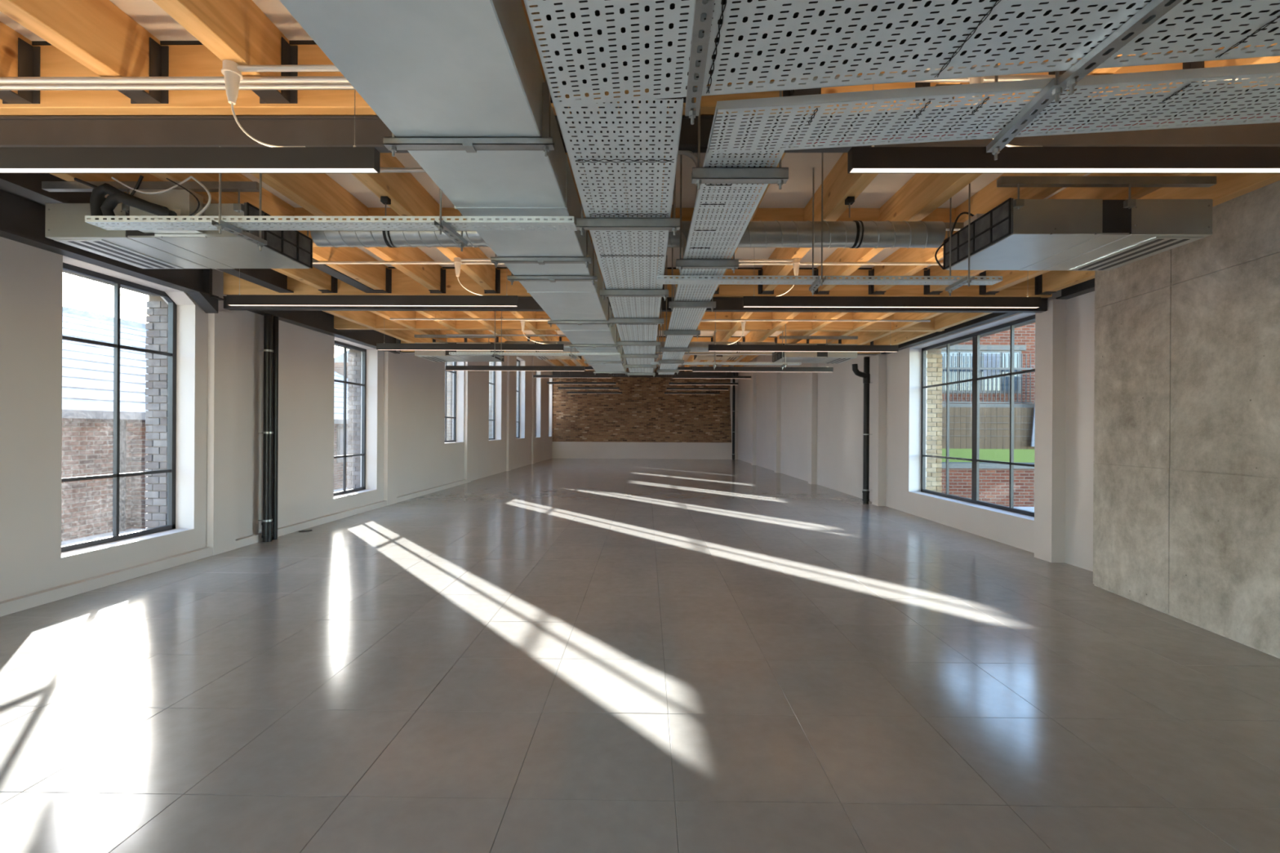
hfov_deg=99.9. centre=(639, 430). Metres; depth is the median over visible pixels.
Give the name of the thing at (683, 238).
conduit
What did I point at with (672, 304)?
hanger
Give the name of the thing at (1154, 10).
channel
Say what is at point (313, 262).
conduit
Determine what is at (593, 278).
hanger
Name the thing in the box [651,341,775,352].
spiral duct
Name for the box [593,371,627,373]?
hanger
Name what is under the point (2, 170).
diffuser
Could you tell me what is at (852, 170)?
diffuser
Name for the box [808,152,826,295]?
channel
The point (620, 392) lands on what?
pendant light
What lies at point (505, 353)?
cable tray
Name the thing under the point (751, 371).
diffuser
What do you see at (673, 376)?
pendant light
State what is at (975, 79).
ceiling rose
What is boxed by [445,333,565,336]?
conduit
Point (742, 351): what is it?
diffuser
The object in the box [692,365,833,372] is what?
pendant light
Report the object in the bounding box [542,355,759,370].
ceiling
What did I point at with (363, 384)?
window
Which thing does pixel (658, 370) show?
hanger
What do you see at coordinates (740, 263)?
conduit
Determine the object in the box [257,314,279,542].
drainpipe
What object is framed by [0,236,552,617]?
wall
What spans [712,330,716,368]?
channel
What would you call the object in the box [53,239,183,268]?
grille
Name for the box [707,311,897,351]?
pendant light
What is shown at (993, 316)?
steel beam
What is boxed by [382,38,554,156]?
hanger
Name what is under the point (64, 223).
unit
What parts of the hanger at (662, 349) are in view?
rod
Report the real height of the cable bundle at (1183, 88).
0.027 m
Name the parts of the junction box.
cord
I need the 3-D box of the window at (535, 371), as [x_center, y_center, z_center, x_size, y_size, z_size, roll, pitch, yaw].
[-4.434,-1.147,22.243,0.050,2.870,1.060,0,0,1]
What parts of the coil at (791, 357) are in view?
filter frame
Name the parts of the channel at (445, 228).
rod, rod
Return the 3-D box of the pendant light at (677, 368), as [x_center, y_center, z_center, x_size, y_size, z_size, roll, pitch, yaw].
[2.172,-2.307,14.226,2.410,1.438,0.044,0,0,1]
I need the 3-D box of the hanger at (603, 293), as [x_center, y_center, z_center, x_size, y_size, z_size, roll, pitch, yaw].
[-0.038,-1.298,3.716,0.474,0.800,0.041,0,0,1]
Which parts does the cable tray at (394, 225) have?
tray plate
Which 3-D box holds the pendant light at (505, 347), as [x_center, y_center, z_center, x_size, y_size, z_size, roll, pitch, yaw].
[-2.184,-1.371,6.926,2.407,0.678,0.044,0,0,1]
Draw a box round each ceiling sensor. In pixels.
[380,195,391,216]
[844,196,854,217]
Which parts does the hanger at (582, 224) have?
rod, rod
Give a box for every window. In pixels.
[61,262,177,552]
[333,340,366,495]
[444,361,456,442]
[488,361,495,439]
[515,359,519,438]
[535,370,536,435]
[920,315,1035,516]
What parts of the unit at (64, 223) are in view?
label plate, rod, filter frame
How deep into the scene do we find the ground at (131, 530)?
8.67 m
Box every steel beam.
[0,115,1279,152]
[0,173,293,293]
[0,187,218,297]
[222,296,1047,312]
[247,310,399,353]
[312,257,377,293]
[398,339,883,355]
[399,339,877,354]
[552,371,737,377]
[880,312,1017,354]
[1056,278,1094,299]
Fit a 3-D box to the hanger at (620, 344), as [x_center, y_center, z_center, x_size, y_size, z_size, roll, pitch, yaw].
[-0.013,-1.297,5.871,0.474,0.800,0.041,0,0,1]
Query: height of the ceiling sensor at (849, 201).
0.120 m
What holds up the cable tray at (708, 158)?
on the hanger at (779, 175)
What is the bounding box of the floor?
[0,457,1279,852]
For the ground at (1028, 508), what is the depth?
12.54 m
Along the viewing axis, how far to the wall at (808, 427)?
8.86 m
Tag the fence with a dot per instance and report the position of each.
(994, 422)
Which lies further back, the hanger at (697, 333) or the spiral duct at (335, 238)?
the hanger at (697, 333)
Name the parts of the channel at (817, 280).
rod, rod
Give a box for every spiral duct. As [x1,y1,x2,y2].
[310,223,489,247]
[504,341,578,351]
[591,220,946,248]
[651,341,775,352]
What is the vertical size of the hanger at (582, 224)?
0.800 m
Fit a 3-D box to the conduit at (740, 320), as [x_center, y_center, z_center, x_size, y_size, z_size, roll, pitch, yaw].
[2.137,-1.402,6.856,3.100,0.025,0.025,0,0,1]
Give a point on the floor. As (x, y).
(553, 655)
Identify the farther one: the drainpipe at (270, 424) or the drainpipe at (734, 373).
the drainpipe at (734, 373)
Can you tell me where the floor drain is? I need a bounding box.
[298,529,312,532]
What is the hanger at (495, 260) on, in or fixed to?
hanging from the ceiling at (38, 37)
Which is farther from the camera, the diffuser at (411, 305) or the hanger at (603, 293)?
the diffuser at (411, 305)
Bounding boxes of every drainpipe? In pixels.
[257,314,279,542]
[732,372,737,459]
[852,356,872,503]
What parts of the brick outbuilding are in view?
pane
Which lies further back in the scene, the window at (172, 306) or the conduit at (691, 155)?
the window at (172, 306)
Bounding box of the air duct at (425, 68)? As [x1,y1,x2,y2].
[279,0,626,372]
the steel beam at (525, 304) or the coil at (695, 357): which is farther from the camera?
the coil at (695, 357)
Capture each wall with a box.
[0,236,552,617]
[551,365,737,459]
[737,289,1095,571]
[940,462,1034,506]
[1093,180,1279,658]
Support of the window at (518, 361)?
in the wall at (219, 481)
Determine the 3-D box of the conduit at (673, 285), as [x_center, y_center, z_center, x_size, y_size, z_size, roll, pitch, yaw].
[0.082,-1.139,4.499,0.447,0.286,0.025,0,0,1]
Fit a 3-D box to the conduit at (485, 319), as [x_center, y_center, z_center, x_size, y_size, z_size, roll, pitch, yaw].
[-1.998,-1.425,6.904,2.430,0.025,0.025,0,0,1]
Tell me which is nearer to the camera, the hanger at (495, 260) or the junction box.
the junction box
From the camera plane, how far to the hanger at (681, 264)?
3.04 m
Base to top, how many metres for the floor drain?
0.006 m
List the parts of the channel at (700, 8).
rod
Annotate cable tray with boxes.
[84,215,577,231]
[448,351,620,355]
[524,0,1279,106]
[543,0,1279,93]
[554,97,683,373]
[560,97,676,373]
[650,361,801,364]
[656,275,1002,284]
[658,144,784,374]
[706,62,1279,154]
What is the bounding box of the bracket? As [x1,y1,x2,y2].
[186,292,225,313]
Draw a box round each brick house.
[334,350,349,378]
[941,322,1035,407]
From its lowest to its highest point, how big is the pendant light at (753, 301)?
0.678 m
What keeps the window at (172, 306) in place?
in the wall at (219, 481)
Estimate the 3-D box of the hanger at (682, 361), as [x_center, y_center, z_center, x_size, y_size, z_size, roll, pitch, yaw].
[0.434,-1.295,7.416,0.352,0.800,0.041,0,0,1]
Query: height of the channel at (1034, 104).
0.786 m
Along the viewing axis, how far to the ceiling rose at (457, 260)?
4.48 m
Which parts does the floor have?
panel, panel, panel, panel, panel, panel, panel, panel, panel, panel, panel, panel, panel, panel, panel, panel, panel, panel, panel, panel, panel, panel, panel, panel, panel, panel, panel, panel, panel, panel, panel, panel, panel, panel, panel, panel, panel, panel, panel, panel, panel, panel, panel, panel, panel, panel, panel, panel, panel, panel, panel, panel, panel, panel, panel, panel, panel, panel, panel, panel, panel, panel, panel, panel, panel, panel, panel, panel, panel, panel, panel, panel, panel, panel, panel, panel, panel, panel, panel, panel, panel, panel, panel, panel, panel, panel, panel, panel, panel, panel, panel, panel, panel, panel, panel, panel, panel, panel, panel, panel, panel, panel, panel, panel, panel, panel, panel, panel, panel, panel, panel, panel, panel, panel, panel, panel, panel, panel, panel, panel, panel, panel, panel, panel, panel, panel, panel, panel, panel, panel, panel, panel, panel, panel, panel, panel, panel, panel, panel, panel, panel, panel, panel, panel, panel, panel, panel, panel, panel, panel, panel, panel, panel, panel, panel, panel, panel, panel, panel, panel, panel, panel, panel, panel, panel, panel, panel, panel, panel, panel, panel, panel, panel, panel, panel, panel, panel, panel, panel, panel, panel, panel, panel, panel, panel, panel, panel, panel, panel, panel, panel, panel, panel, panel, panel, panel, panel, panel, panel, panel, panel, panel, panel, panel, panel, panel, panel, panel, panel, panel, panel, panel, panel, panel, panel, panel, panel, panel, panel, panel, panel, panel, panel, panel, panel, panel, panel, panel, panel, panel, panel, panel, panel, panel, panel, panel, panel, panel, panel, panel, panel, panel, panel, panel, panel, panel, panel, panel, panel, panel, panel, panel, panel, panel, panel, panel, panel, panel, panel, panel, panel, panel, panel, panel, panel, panel, panel, panel, panel, panel, panel, panel, panel, panel, panel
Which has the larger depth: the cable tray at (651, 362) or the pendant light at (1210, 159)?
the cable tray at (651, 362)
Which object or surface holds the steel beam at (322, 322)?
attached to the wall at (219, 481)
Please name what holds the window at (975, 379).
in the wall at (808, 427)
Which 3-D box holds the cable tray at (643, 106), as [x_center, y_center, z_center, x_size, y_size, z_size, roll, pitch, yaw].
[-0.019,-0.983,5.513,0.387,0.026,7.875,0,0,1]
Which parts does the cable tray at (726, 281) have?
tray plate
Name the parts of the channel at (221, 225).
rod, rod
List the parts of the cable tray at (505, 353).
tray plate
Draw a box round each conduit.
[0,75,349,84]
[0,83,354,90]
[312,261,504,264]
[379,167,425,172]
[389,318,552,320]
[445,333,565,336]
[604,150,702,195]
[616,230,686,259]
[632,276,676,301]
[686,319,930,321]
[738,262,943,265]
[784,74,1279,82]
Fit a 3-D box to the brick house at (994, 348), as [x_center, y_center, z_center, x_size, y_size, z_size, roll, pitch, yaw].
[10.498,-0.764,16.680,9.400,5.170,6.400,0,0,1]
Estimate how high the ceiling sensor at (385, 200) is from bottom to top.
0.120 m
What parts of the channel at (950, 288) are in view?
rod, rod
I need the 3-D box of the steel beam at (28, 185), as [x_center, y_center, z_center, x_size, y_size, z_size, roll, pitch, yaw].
[-3.724,-1.576,4.108,0.150,0.265,3.070,0,0,1]
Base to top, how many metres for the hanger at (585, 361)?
0.754 m
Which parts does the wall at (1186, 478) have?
panel, panel, panel, panel, panel, panel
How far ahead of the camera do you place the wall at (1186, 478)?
3.72 m
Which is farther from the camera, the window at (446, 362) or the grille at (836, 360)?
the window at (446, 362)
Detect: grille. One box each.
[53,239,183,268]
[417,355,449,361]
[535,355,549,359]
[725,356,739,359]
[824,357,855,363]
[1068,236,1204,271]
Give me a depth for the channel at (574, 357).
6.70 m
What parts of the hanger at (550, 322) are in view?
rod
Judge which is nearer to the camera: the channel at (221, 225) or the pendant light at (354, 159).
the pendant light at (354, 159)
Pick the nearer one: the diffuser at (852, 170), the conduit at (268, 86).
the diffuser at (852, 170)
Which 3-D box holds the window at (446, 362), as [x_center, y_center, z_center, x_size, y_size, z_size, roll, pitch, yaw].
[-4.623,-1.148,12.814,0.050,2.870,1.240,0,0,1]
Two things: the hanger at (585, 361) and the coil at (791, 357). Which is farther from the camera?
the coil at (791, 357)
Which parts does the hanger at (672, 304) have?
rod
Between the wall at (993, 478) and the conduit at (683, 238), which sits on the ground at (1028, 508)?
the wall at (993, 478)
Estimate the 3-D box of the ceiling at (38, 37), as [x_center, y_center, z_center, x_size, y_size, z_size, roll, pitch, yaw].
[-0.099,-1.612,3.192,8.990,0.412,13.580,0,0,1]
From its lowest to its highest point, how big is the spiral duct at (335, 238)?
0.174 m
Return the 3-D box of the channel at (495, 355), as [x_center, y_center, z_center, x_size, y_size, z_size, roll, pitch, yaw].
[-1.775,-1.297,6.736,0.041,0.822,0.271,0,0,5]
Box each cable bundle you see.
[659,148,772,373]
[744,83,1279,144]
[796,113,1279,144]
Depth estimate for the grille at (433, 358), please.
8.40 m
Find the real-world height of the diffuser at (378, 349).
0.010 m
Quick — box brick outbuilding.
[61,306,348,541]
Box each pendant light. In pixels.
[0,88,380,173]
[226,268,518,306]
[376,342,564,351]
[445,364,584,371]
[533,374,611,377]
[546,379,616,384]
[557,363,619,389]
[567,384,622,393]
[584,366,594,369]
[664,388,719,394]
[666,374,728,390]
[669,382,737,385]
[672,375,751,378]
[676,367,692,370]
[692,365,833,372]
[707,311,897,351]
[742,294,1040,308]
[847,84,1279,173]
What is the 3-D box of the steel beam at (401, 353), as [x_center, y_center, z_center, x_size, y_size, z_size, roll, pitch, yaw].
[-0.018,-2.220,9.931,8.990,1.635,0.100,0,0,1]
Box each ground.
[61,487,348,546]
[1013,506,1034,511]
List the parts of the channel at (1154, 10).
rod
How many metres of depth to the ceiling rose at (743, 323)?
6.91 m
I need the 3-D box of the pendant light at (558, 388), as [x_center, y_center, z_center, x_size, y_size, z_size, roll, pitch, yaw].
[-2.015,-2.330,21.125,2.407,1.438,0.044,0,0,1]
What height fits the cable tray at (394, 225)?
0.028 m
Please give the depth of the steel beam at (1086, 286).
5.31 m
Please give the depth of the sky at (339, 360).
22.75 m
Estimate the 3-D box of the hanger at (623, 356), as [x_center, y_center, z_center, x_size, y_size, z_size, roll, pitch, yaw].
[-0.001,-1.297,6.871,0.474,0.800,0.041,0,0,1]
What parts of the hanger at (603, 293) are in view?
rod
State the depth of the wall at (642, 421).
25.49 m
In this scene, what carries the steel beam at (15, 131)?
attached to the ceiling at (38, 37)
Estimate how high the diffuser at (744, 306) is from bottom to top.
0.010 m
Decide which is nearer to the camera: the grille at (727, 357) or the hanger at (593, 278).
the hanger at (593, 278)
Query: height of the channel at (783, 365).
0.822 m
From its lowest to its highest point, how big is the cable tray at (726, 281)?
0.028 m
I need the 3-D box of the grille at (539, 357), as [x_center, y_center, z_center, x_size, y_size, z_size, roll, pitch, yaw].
[-3.193,-2.390,17.743,0.336,0.006,0.750,0,0,1]
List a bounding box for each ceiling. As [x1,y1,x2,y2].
[0,0,1279,353]
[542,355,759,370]
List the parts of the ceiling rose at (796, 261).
cord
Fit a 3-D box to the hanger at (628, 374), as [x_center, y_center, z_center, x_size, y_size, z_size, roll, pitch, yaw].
[0.024,-1.297,9.050,0.474,0.800,0.041,0,0,1]
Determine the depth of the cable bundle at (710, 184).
2.47 m
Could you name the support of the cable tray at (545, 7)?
on the channel at (700, 8)
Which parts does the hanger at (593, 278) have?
rod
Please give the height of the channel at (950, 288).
0.822 m
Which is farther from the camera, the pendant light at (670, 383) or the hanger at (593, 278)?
the pendant light at (670, 383)
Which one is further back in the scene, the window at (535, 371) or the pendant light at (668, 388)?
the window at (535, 371)
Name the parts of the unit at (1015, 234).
filter frame, rod, rod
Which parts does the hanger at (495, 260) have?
rod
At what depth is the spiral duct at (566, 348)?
8.41 m
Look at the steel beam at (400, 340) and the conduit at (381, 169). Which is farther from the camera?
the steel beam at (400, 340)
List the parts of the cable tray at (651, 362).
tray plate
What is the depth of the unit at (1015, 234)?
3.01 m
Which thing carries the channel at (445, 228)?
hanging from the ceiling at (38, 37)
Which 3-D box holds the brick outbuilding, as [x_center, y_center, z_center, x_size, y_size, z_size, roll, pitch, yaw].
[-13.235,-0.571,11.954,9.250,4.520,20.000,0,0,1]
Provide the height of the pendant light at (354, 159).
0.678 m
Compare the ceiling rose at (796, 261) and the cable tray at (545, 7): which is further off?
the ceiling rose at (796, 261)
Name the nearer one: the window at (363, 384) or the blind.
the window at (363, 384)
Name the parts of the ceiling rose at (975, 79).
cord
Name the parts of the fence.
panel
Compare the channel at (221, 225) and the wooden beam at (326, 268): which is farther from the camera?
the wooden beam at (326, 268)
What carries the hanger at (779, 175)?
hanging from the ceiling at (38, 37)
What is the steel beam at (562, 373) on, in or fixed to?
attached to the wall at (642, 421)
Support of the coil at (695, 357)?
hanging from the ceiling at (743, 358)
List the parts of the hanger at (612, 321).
rod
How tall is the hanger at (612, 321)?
0.800 m
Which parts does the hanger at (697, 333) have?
rod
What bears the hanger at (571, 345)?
hanging from the ceiling at (38, 37)
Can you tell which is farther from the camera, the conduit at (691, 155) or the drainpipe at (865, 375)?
the drainpipe at (865, 375)
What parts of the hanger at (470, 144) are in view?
rod, rod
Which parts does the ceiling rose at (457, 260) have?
cord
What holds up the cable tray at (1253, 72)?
on the channel at (1034, 104)
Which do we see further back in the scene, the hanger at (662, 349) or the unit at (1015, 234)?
the hanger at (662, 349)
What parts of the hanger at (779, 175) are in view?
rod, rod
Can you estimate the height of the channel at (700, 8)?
0.788 m
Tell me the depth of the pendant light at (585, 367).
14.25 m
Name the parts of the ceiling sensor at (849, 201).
stem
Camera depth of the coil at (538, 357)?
17.71 m
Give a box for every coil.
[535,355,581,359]
[693,355,740,359]
[772,335,857,363]
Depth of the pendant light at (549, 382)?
18.80 m
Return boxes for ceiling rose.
[453,257,490,295]
[520,320,547,343]
[695,320,746,344]
[730,257,800,296]
[906,64,1042,146]
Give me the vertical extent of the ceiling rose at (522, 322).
0.323 m
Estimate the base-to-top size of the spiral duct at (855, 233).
0.174 m
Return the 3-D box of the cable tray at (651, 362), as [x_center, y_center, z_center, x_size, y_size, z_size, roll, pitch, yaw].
[1.203,-0.942,7.577,2.100,0.028,0.102,0,0,1]
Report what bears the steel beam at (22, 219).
attached to the wall at (219, 481)
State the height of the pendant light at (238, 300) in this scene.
0.678 m
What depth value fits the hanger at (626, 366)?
7.93 m
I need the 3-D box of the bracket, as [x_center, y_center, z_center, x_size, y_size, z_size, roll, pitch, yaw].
[-4.454,-1.302,5.517,0.170,0.160,0.290,0,0,1]
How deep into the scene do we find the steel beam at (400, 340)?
9.81 m
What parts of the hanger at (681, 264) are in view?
rod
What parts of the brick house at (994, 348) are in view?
pane, pane, railing, rail, pane, pane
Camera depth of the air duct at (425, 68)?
1.69 m
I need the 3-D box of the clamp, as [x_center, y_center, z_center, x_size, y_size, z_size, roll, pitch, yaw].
[-4.420,1.103,6.381,0.116,0.030,0.116,0,0,1]
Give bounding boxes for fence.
[940,400,1035,462]
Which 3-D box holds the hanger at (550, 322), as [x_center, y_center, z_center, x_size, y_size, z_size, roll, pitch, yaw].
[-0.551,-1.324,4.927,0.580,0.754,0.044,0,0,1]
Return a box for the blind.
[983,354,999,377]
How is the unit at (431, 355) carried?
hanging from the ceiling at (38, 37)
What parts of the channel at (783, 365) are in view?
rod, rod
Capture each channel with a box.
[211,146,266,251]
[434,189,467,251]
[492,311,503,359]
[568,342,577,360]
[684,0,714,124]
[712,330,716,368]
[780,324,786,369]
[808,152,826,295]
[945,182,974,296]
[986,59,1066,159]
[1058,0,1182,94]
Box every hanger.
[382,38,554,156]
[490,180,591,267]
[506,210,597,284]
[547,273,609,327]
[568,326,617,349]
[576,160,679,235]
[584,330,624,364]
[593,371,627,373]
[600,259,668,300]
[608,297,664,327]
[617,316,660,348]
[621,333,657,359]
[624,352,656,369]
[626,358,655,376]
[657,352,679,374]
[658,327,684,365]
[660,311,690,354]
[663,255,700,337]
[668,204,715,311]
[675,154,738,273]
[691,80,788,190]
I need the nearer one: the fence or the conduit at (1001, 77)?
the conduit at (1001, 77)
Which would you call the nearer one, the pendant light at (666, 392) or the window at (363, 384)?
the window at (363, 384)
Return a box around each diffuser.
[0,168,377,172]
[228,304,517,306]
[377,349,563,351]
[742,351,825,351]
[743,306,1039,307]
[751,371,788,372]
[850,168,1279,172]
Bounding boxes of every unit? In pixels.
[41,175,312,268]
[413,334,504,361]
[934,176,1216,271]
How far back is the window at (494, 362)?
16.75 m
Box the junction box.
[221,59,339,146]
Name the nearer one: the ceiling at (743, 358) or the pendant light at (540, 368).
the pendant light at (540, 368)
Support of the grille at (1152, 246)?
attached to the unit at (1015, 234)
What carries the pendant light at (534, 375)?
hanging from the ceiling at (743, 358)
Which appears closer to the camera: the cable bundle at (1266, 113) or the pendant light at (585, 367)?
the cable bundle at (1266, 113)
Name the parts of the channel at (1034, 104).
rod, rod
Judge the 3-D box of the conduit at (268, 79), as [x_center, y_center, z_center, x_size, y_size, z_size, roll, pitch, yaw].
[-2.552,-1.428,2.195,3.430,0.025,0.025,0,0,1]

